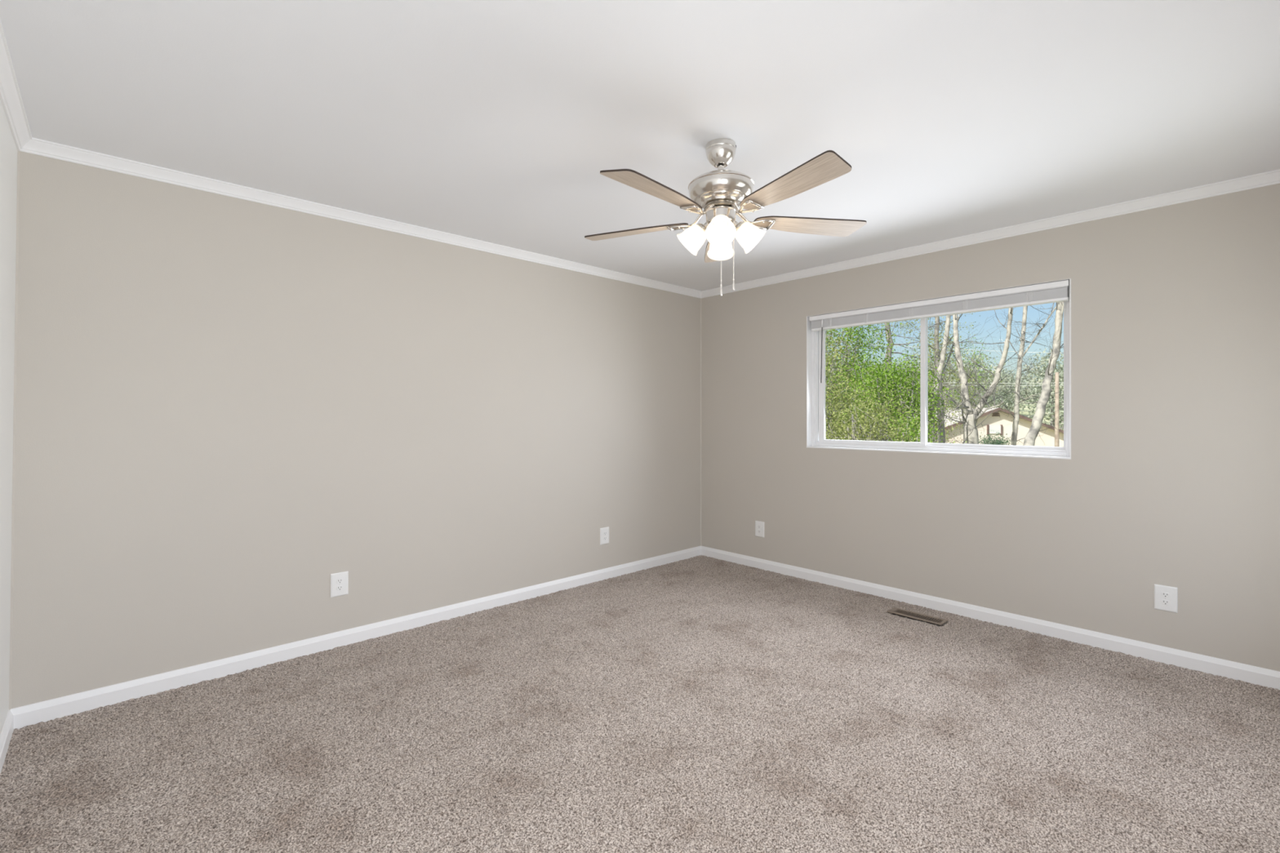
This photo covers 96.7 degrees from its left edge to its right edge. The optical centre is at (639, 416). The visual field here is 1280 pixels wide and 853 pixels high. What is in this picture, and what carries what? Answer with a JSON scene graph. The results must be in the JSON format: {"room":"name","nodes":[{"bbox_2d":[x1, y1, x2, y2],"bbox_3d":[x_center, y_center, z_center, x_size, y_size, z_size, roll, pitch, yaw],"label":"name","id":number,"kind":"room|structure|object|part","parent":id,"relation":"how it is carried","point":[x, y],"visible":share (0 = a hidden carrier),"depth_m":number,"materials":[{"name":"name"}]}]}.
{"room":"empty bedroom","nodes":[
{"label":"empty bedroom","id":0,"kind":"room"},
{"bbox_2d":[0,98,17,735],"bbox_3d":[-1.263,0.180,0.817,0.188,2.710,4.040,0,0,-43],"label":"wall","id":1,"kind":"structure","parent":0,"point":[8,149],"depth_m":2.18,"materials":[{"name":"paint"}]},
{"bbox_2d":[0,710,13,773],"bbox_3d":[-1.262,1.250,0.928,0.014,0.094,3.880,0,0,-43],"label":"baseboard","id":2,"kind":"structure","parent":1,"relation":"attached to","point":[7,731],"depth_m":2.19,"materials":[{"name":"white paint"}]},
{"bbox_2d":[0,18,31,151],"bbox_3d":[-1.234,-1.128,0.955,0.044,0.055,3.880,0,0,-43],"label":"trim","id":3,"kind":"structure","parent":1,"relation":"attached to","point":[11,98],"depth_m":2.02,"materials":[{"name":"white paint"}]},
{"bbox_2d":[11,151,700,708],"bbox_3d":[-1.068,0.180,3.878,4.653,2.710,0.160,0,0,-43],"label":"wall","id":4,"kind":"structure","parent":0,"point":[227,407],"depth_m":3.03,"materials":[{"name":"paint"}]},
{"bbox_2d":[8,150,20,710],"bbox_3d":[-2.580,0.052,2.347,0.035,2.306,0.010,0,0,-43],"label":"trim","id":5,"kind":"structure","parent":4,"relation":"attached to","point":[18,151],"depth_m":2.35,"materials":[{"name":"paint"}]},
{"bbox_2d":[330,571,348,597],"bbox_3d":[-1.682,0.940,3.187,0.091,0.131,0.010,0,0,-43],"label":"wall outlet","id":6,"kind":"object","parent":4,"relation":"attached to","point":[339,581],"visible":1,"depth_m":3.18,"materials":[{"name":"plastic"}]},
{"bbox_2d":[336,585,342,591],"bbox_3d":[-1.680,0.960,3.184,0.034,0.025,0.003,0,0,-43],"label":"receptacle","id":7,"kind":"object","parent":6,"relation":"attached to","point":[339,588],"depth_m":3.18,"materials":[{"name":"plastic"}]},
{"bbox_2d":[336,578,342,583],"bbox_3d":[-1.680,0.920,3.184,0.034,0.025,0.003,0,0,-43],"label":"receptacle","id":8,"kind":"object","parent":6,"relation":"attached to","point":[338,580],"depth_m":3.18,"materials":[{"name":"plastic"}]},
{"bbox_2d":[9,546,701,728],"bbox_3d":[-1.008,1.250,3.814,4.333,0.094,0.014,0,0,-43],"label":"baseboard","id":9,"kind":"structure","parent":4,"relation":"attached to","point":[60,707],"depth_m":3.03,"materials":[{"name":"white paint"}]},
{"bbox_2d":[19,137,701,298],"bbox_3d":[-0.989,-1.128,3.812,4.308,0.055,0.044,0,0,-43],"label":"trim","id":10,"kind":"structure","parent":4,"relation":"attached to","point":[36,146],"depth_m":3.04,"materials":[{"name":"white paint"}]},
{"bbox_2d":[600,526,608,545],"bbox_3d":[-0.278,0.944,4.502,0.091,0.131,0.010,0,0,-43],"label":"wall outlet","id":11,"kind":"object","parent":4,"relation":"attached to","point":[604,532],"visible":1,"depth_m":4.50,"materials":[{"name":"plastic"}]},
{"bbox_2d":[700,298,701,546],"bbox_3d":[0.568,0.052,5.296,0.010,2.306,0.010,0,0,-43],"label":"trim","id":12,"kind":"structure","parent":4,"relation":"attached to","point":[700,299],"depth_m":5.30,"materials":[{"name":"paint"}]},
{"bbox_2d":[0,555,1279,852],"bbox_3d":[0.314,1.289,2.405,4.339,0.017,3.886,0,0,-43],"label":"floor","id":13,"kind":"structure","parent":0,"point":[700,704],"depth_m":2.23,"materials":[{"name":"carpet"}]},
{"bbox_2d":[886,607,948,626],"bbox_3d":[1.778,1.286,3.656,0.125,0.016,0.335,0,0,-43],"label":"floor vent","id":14,"kind":"object","parent":13,"relation":"in","point":[908,615],"visible":1,"depth_m":3.65,"materials":[{"name":"brown metal"}]},
{"bbox_2d":[0,0,1279,291],"bbox_3d":[0.313,-1.255,2.404,4.653,0.200,4.200,0,0,-43],"label":"ceiling","id":15,"kind":"structure","parent":0,"point":[496,122],"depth_m":2.07,"materials":[{"name":"white paint"}]},
{"bbox_2d":[584,137,866,296],"bbox_3d":[0.315,-0.833,2.388,1.224,0.645,1.254,0,0,-43],"label":"ceiling fan","id":16,"kind":"object","parent":15,"relation":"hanging from","point":[720,192],"visible":1,"depth_m":2.34,"materials":[{"name":"brown wood"}]},
{"bbox_3d":[-0.022,-0.840,2.585,0.503,0.007,0.138,0,10,24],"label":"fan blade","id":17,"kind":"part","parent":16,"relation":"part of","materials":[{"name":"brown wood"}]},
{"bbox_3d":[0.073,-0.840,2.123,0.138,0.007,0.503,14,9,42],"label":"fan blade","id":18,"kind":"part","parent":16,"relation":"part of","materials":[{"name":"brown wood"}]},
{"bbox_3d":[0.215,-0.756,2.436,0.125,0.129,0.128,0,0,-43],"label":"lamp shade","id":19,"kind":"part","parent":16,"relation":"part of","materials":[{"name":"white glass"}]},
{"bbox_2d":[697,222,706,231],"bbox_3d":[0.264,-0.798,2.431,0.060,0.054,0.058,0,0,-43],"label":"socket","id":20,"kind":"object","parent":16,"relation":"attached to","point":[700,227],"depth_m":2.40,"materials":[{"name":"silver metal"}]},
{"bbox_3d":[0.388,-0.840,2.818,0.138,0.007,0.503,-11,-1,6],"label":"fan blade","id":21,"kind":"part","parent":16,"relation":"part of","materials":[{"name":"brown wood"}]},
{"bbox_3d":[0.360,-0.756,2.548,0.128,0.129,0.125,0,0,-43],"label":"lamp shade","id":22,"kind":"part","parent":16,"relation":"part of","materials":[{"name":"white glass"}]},
{"bbox_3d":[0.327,-0.756,2.291,0.128,0.129,0.125,0,0,-43],"label":"lamp shade","id":23,"kind":"part","parent":16,"relation":"part of","materials":[{"name":"white glass"}]},
{"bbox_3d":[0.329,-0.770,2.310,0.055,0.058,0.052,0,0,-43],"label":"light bulb","id":24,"kind":"part","parent":16,"relation":"part of","materials":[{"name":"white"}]},
{"bbox_3d":[0.343,-0.666,2.404,0.003,0.226,0.003,0,0,-43],"label":"pull chain","id":25,"kind":"part","parent":16,"relation":"part of","materials":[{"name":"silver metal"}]},
{"bbox_3d":[0.393,-0.701,2.390,0.003,0.256,0.003,0,0,-43],"label":"pull chain","id":26,"kind":"part","parent":16,"relation":"part of","materials":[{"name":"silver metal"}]},
{"bbox_2d":[735,221,744,230],"bbox_3d":[0.423,-0.798,2.409,0.060,0.054,0.058,0,0,-43],"label":"socket","id":27,"kind":"object","parent":16,"relation":"attached to","point":[740,225],"depth_m":2.38,"materials":[{"name":"silver metal"}]},
{"bbox_3d":[0.472,-0.756,2.404,0.125,0.129,0.128,0,0,-43],"label":"lamp shade","id":28,"kind":"part","parent":16,"relation":"part of","materials":[{"name":"white glass"}]},
{"bbox_3d":[0.542,-0.840,2.071,0.138,0.007,0.503,12,-6,-29],"label":"fan blade","id":29,"kind":"part","parent":16,"relation":"part of","materials":[{"name":"brown wood"}]},
{"bbox_3d":[0.737,-0.840,2.501,0.503,0.007,0.138,0,-11,-12],"label":"fan blade","id":30,"kind":"part","parent":16,"relation":"part of","materials":[{"name":"brown wood"}]},
{"bbox_2d":[701,183,1279,671],"bbox_3d":[2.007,0.180,3.881,0.160,2.710,4.040,0,0,-43],"label":"wall","id":31,"kind":"structure","parent":0,"point":[1171,476],"depth_m":3.22,"materials":[{"name":"paint"}]},
{"bbox_2d":[755,520,764,537],"bbox_3d":[1.013,0.953,4.820,0.010,0.131,0.091,0,0,-43],"label":"wall outlet","id":32,"kind":"object","parent":31,"relation":"attached to","point":[759,526],"visible":1,"depth_m":4.82,"materials":[{"name":"plastic"}]},
{"bbox_2d":[806,278,1071,459],"bbox_3d":[1.950,-0.273,3.933,0.152,1.038,1.691,0,0,-43],"label":"window","id":33,"kind":"structure","parent":31,"relation":"in","point":[815,390],"depth_m":3.95,"materials":[{"name":"white paint"}]},
{"bbox_3d":[1.702,-0.276,4.229,0.022,0.969,0.806,0,0,-43],"label":"sash","id":34,"kind":"part","parent":33,"relation":"part of","materials":[{"name":"white plastic"}]},
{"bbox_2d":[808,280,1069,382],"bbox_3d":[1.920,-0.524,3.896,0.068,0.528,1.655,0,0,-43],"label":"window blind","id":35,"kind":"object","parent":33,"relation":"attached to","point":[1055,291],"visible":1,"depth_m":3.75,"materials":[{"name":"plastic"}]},
{"bbox_3d":[1.649,-0.716,4.155,0.011,0.067,0.034,0,0,-43],"label":"ladder cord","id":36,"kind":"part","parent":35,"relation":"part of","materials":[{"name":"white fabric"}]},
{"bbox_3d":[1.868,-0.715,3.921,0.011,0.068,0.031,0,0,-43],"label":"ladder cord","id":37,"kind":"part","parent":35,"relation":"part of","materials":[{"name":"white fabric"}]},
{"bbox_3d":[1.928,-0.682,3.898,0.054,0.014,1.639,0,0,-43],"label":"rail","id":38,"kind":"part","parent":35,"relation":"part of","materials":[{"name":"plastic"}]},
{"bbox_3d":[2.100,-0.715,3.673,0.011,0.068,0.034,0,0,-43],"label":"ladder cord","id":39,"kind":"part","parent":35,"relation":"part of","materials":[{"name":"white fabric"}]},
{"bbox_3d":[2.340,-0.716,3.418,0.011,0.067,0.034,0,0,-43],"label":"ladder cord","id":40,"kind":"part","parent":35,"relation":"part of","materials":[{"name":"white fabric"}]},
{"bbox_3d":[2.258,-0.274,3.676,0.022,0.973,0.834,0,0,-43],"label":"sash","id":41,"kind":"part","parent":33,"relation":"part of","materials":[{"name":"white plastic"}]},
{"bbox_2d":[701,546,1279,689],"bbox_3d":[1.889,1.250,3.880,0.014,0.094,3.880,0,0,-43],"label":"baseboard","id":42,"kind":"structure","parent":31,"relation":"attached to","point":[1255,675],"depth_m":3.38,"materials":[{"name":"white paint"}]},
{"bbox_2d":[701,168,1279,297],"bbox_3d":[1.879,-1.128,3.870,0.044,0.055,3.880,0,0,-43],"label":"trim","id":43,"kind":"structure","parent":31,"relation":"attached to","point":[1273,177],"depth_m":3.36,"materials":[{"name":"white paint"}]},
{"bbox_2d":[1154,583,1177,613],"bbox_3d":[2.744,0.950,2.971,0.010,0.131,0.091,0,0,-43],"label":"wall outlet","id":44,"kind":"object","parent":31,"relation":"attached to","point":[1166,597],"visible":1,"depth_m":2.97,"materials":[{"name":"plastic"}]},
{"bbox_2d":[1160,599,1169,604],"bbox_3d":[2.742,0.970,2.969,0.003,0.025,0.034,0,0,-43],"label":"receptacle","id":45,"kind":"object","parent":44,"relation":"attached to","point":[1163,602],"depth_m":2.97,"materials":[{"name":"plastic"}]},
{"bbox_2d":[1160,591,1169,597],"bbox_3d":[2.742,0.930,2.969,0.003,0.025,0.034,0,0,-43],"label":"receptacle","id":46,"kind":"object","parent":44,"relation":"attached to","point":[1163,594],"depth_m":2.97,"materials":[{"name":"plastic"}]},
{"label":"outside","id":47,"kind":"structure","parent":0,"visible":0},
{"bbox_2d":[825,394,1063,439],"bbox_3d":[20.000,-1.615,99.000,341.520,11.200,339.768,0,0,-43],"label":"ground","id":48,"kind":"structure","parent":47,"point":[1025,413],"depth_m":100.64,"materials":[{"name":"green plant"}]},
{"bbox_2d":[825,328,881,439],"bbox_3d":[3.349,0.784,11.233,2.666,6.234,3.171,0,0,22],"label":"leafy tree","id":49,"kind":"object","parent":48,"relation":"on","point":[828,393],"visible":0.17,"depth_m":10.94,"materials":[{"name":"green plant"}]},
{"bbox_2d":[825,321,909,439],"bbox_3d":[5.098,0.104,14.919,3.553,7.592,3.395,0,0,-16],"label":"leafy tree","id":50,"kind":"object","parent":48,"relation":"on","point":[850,331],"visible":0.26,"depth_m":14.78,"materials":[{"name":"green plant"}]},
{"bbox_2d":[826,354,937,436],"bbox_3d":[12.912,0.157,32.920,8.146,7.500,7.629,0,0,10],"label":"leafy tree","id":51,"kind":"object","parent":48,"relation":"on","point":[850,354],"visible":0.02,"depth_m":31.85,"materials":[{"name":"green plant"}]},
{"bbox_2d":[825,367,938,442],"bbox_3d":[3.883,1.539,9.452,2.501,4.724,2.354,0,0,-43],"label":"leafy shrub","id":52,"kind":"object","parent":48,"relation":"on","point":[871,435],"visible":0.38,"depth_m":9.36,"materials":[{"name":"green plant"}]},
{"bbox_2d":[859,351,919,404],"bbox_3d":[29.566,-2.302,66.238,7.653,10.548,7.672,0,0,42],"label":"tree","id":53,"kind":"object","parent":48,"relation":"on","point":[882,352],"visible":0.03,"depth_m":65.46,"materials":[{"name":"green plant"}]},
{"bbox_2d":[827,343,963,443],"bbox_3d":[5.597,1.159,12.428,2.526,5.477,2.559,0,0,-20],"label":"leafy tree","id":54,"kind":"object","parent":48,"relation":"on","point":[910,397],"visible":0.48,"depth_m":12.29,"materials":[{"name":"green plant"}]},
{"bbox_2d":[848,311,975,439],"bbox_3d":[8.646,-1.785,19.729,6.042,11.350,4.794,0,0,7],"label":"tree","id":55,"kind":"object","parent":48,"relation":"on","point":[890,338],"visible":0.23,"depth_m":19.42,"materials":[{"name":"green plant"}]},
{"bbox_2d":[877,399,966,443],"bbox_3d":[5.126,1.784,10.604,2.056,4.234,1.659,0,0,32],"label":"leafy shrub","id":56,"kind":"object","parent":48,"relation":"on","point":[912,433],"visible":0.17,"depth_m":10.62,"materials":[{"name":"green plant"}]},
{"bbox_2d":[896,353,951,409],"bbox_3d":[37.580,-3.455,75.867,7.066,10.419,7.408,0,0,-1],"label":"tree","id":57,"kind":"object","parent":48,"relation":"on","point":[917,353],"visible":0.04,"depth_m":75.48,"materials":[{"name":"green plant"}]},
{"bbox_2d":[877,313,993,442],"bbox_3d":[6.725,-0.409,12.759,2.937,8.591,2.546,0,0,-7],"label":"bare tree","id":58,"kind":"object","parent":48,"relation":"on","point":[939,369],"visible":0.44,"depth_m":12.46,"materials":[{"name":"white plant"}]},
{"bbox_2d":[904,321,977,443],"bbox_3d":[15.142,-0.682,28.698,3.835,9.156,3.704,0,0,-43],"label":"leafy tree","id":59,"kind":"object","parent":48,"relation":"on","point":[934,370],"visible":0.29,"depth_m":28.41,"materials":[{"name":"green plant"}]},
{"bbox_2d":[928,358,965,408],"bbox_3d":[46.831,-4.475,87.307,7.325,9.669,7.343,0,0,18],"label":"tree","id":60,"kind":"object","parent":48,"relation":"on","point":[965,358],"visible":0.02,"depth_m":86.82,"materials":[{"name":"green plant"}]},
{"bbox_2d":[945,433,963,444],"bbox_3d":[16.279,2.327,30.039,3.294,3.144,2.864,0,0,-43],"label":"shrub","id":61,"kind":"object","parent":48,"relation":"on","point":[953,433],"visible":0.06,"depth_m":29.57,"materials":[{"name":"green plant"}]},
{"bbox_2d":[894,314,1014,443],"bbox_3d":[11.656,-2.384,22.439,5.836,12.554,4.755,0,0,-15],"label":"tree","id":62,"kind":"object","parent":48,"relation":"on","point":[937,320],"visible":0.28,"depth_m":22.13,"materials":[{"name":"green plant"}]},
{"bbox_2d":[945,331,995,441],"bbox_3d":[17.153,-0.344,30.057,2.908,8.479,2.826,0,0,22],"label":"leafy tree","id":63,"kind":"object","parent":48,"relation":"on","point":[978,362],"visible":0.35,"depth_m":29.81,"materials":[{"name":"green plant"}]},
{"bbox_2d":[887,307,1053,444],"bbox_3d":[6.521,-0.228,11.022,3.128,8.258,2.335,0,0,22],"label":"bare tree","id":64,"kind":"object","parent":48,"relation":"on","point":[971,431],"visible":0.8,"depth_m":10.89,"materials":[{"name":"white plant"}]},
{"bbox_2d":[942,350,1009,409],"bbox_3d":[38.446,-2.381,65.852,7.423,10.707,7.782,0,0,-4],"label":"tree","id":65,"kind":"object","parent":48,"relation":"on","point":[975,356],"visible":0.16,"depth_m":65.07,"materials":[{"name":"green plant"}]},
{"bbox_2d":[899,407,1063,446],"bbox_3d":[23.917,1.639,42.550,10.600,4.493,9.500,0,0,0],"label":"house","id":66,"kind":"structure","parent":48,"relation":"on","point":[1002,425],"depth_m":38.25,"materials":[{"name":"beige"}]},
{"bbox_2d":[986,424,989,435],"bbox_3d":[23.362,0.897,38.205,0.090,0.693,0.130,0,0,0],"label":"shutter","id":67,"kind":"object","parent":66,"relation":"hanging from","point":[988,425],"depth_m":38.14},
{"bbox_2d":[978,431,1010,444],"bbox_3d":[22.382,2.392,36.018,2.412,3.001,2.342,0,0,-43],"label":"hedge","id":68,"kind":"object","parent":48,"relation":"on","point":[995,442],"visible":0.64,"depth_m":35.84,"materials":[{"name":"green plant"}]},
{"bbox_2d":[970,366,1024,411],"bbox_3d":[46.833,-2.477,75.918,7.568,8.460,7.935,0,0,17],"label":"tree","id":69,"kind":"object","parent":48,"relation":"on","point":[1005,397],"visible":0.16,"depth_m":74.52,"materials":[{"name":"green plant"}]},
{"bbox_2d":[986,369,1031,411],"bbox_3d":[56.197,-3.514,87.054,7.062,7.744,7.403,0,0,24],"label":"tree","id":70,"kind":"object","parent":48,"relation":"on","point":[1005,373],"visible":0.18,"depth_m":85.61,"materials":[{"name":"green plant"}]},
{"bbox_2d":[986,302,1063,445],"bbox_3d":[9.222,-0.611,13.269,3.066,9.001,2.484,0,0,-33],"label":"bare tree","id":71,"kind":"object","parent":48,"relation":"on","point":[1016,410],"visible":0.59,"depth_m":13.46,"materials":[{"name":"white plant"}]},
{"bbox_2d":[991,301,1063,445],"bbox_3d":[6.859,-0.251,9.307,2.091,8.305,2.420,0,0,34],"label":"bare tree","id":72,"kind":"object","parent":48,"relation":"on","point":[1037,421],"visible":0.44,"depth_m":9.05,"materials":[{"name":"white plant"}]},
{"bbox_2d":[1019,348,1063,430],"bbox_3d":[48.097,-2.521,66.126,7.644,10.988,8.014,0,0,5],"label":"tree","id":73,"kind":"object","parent":48,"relation":"on","point":[1051,402],"visible":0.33,"depth_m":65.87,"materials":[{"name":"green plant"}]},
{"bbox_2d":[1034,360,1063,429],"bbox_3d":[56.491,-2.929,75.712,7.080,9.367,7.098,0,0,-33],"label":"tree","id":74,"kind":"object","parent":48,"relation":"on","point":[1061,361],"visible":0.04,"depth_m":75.95,"materials":[{"name":"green plant"}]},
{"bbox_2d":[1039,366,1063,408],"bbox_3d":[65.127,-3.960,87.144,7.844,8.637,7.482,0,0,-11],"label":"tree","id":75,"kind":"object","parent":48,"relation":"on","point":[1061,366],"visible":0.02,"depth_m":87.05,"materials":[{"name":"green plant"}]},
{"bbox_2d":[1054,372,1058,446],"bbox_3d":[17.585,1.010,24.002,0.175,5.750,0.170,0,0,-43],"label":"utility pole","id":76,"kind":"object","parent":48,"relation":"on","point":[1056,374],"visible":0.6,"depth_m":23.95,"materials":[{"name":"wood"}]},
{"bbox_2d":[928,382,1042,383],"bbox_3d":[13.865,-1.591,25.062,10.326,0.362,0.015,0,0,16],"label":"cable","id":77,"kind":"object","parent":76,"relation":"attached to","point":[928,382],"visible":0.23,"depth_m":24.42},
{"bbox_2d":[969,385,1041,386],"bbox_3d":[13.865,-1.473,25.062,10.326,0.335,0.015,0,0,16],"label":"cable","id":78,"kind":"object","parent":76,"relation":"attached to","point":[970,385],"visible":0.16,"depth_m":24.38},
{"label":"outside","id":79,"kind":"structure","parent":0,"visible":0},
{"bbox_2d":[832,340,1062,353],"bbox_3d":[13.865,-3.075,25.062,10.327,0.945,0.015,0,0,16],"label":"cable","id":80,"kind":"object","parent":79,"point":[833,340],"visible":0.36,"depth_m":24.75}
]}

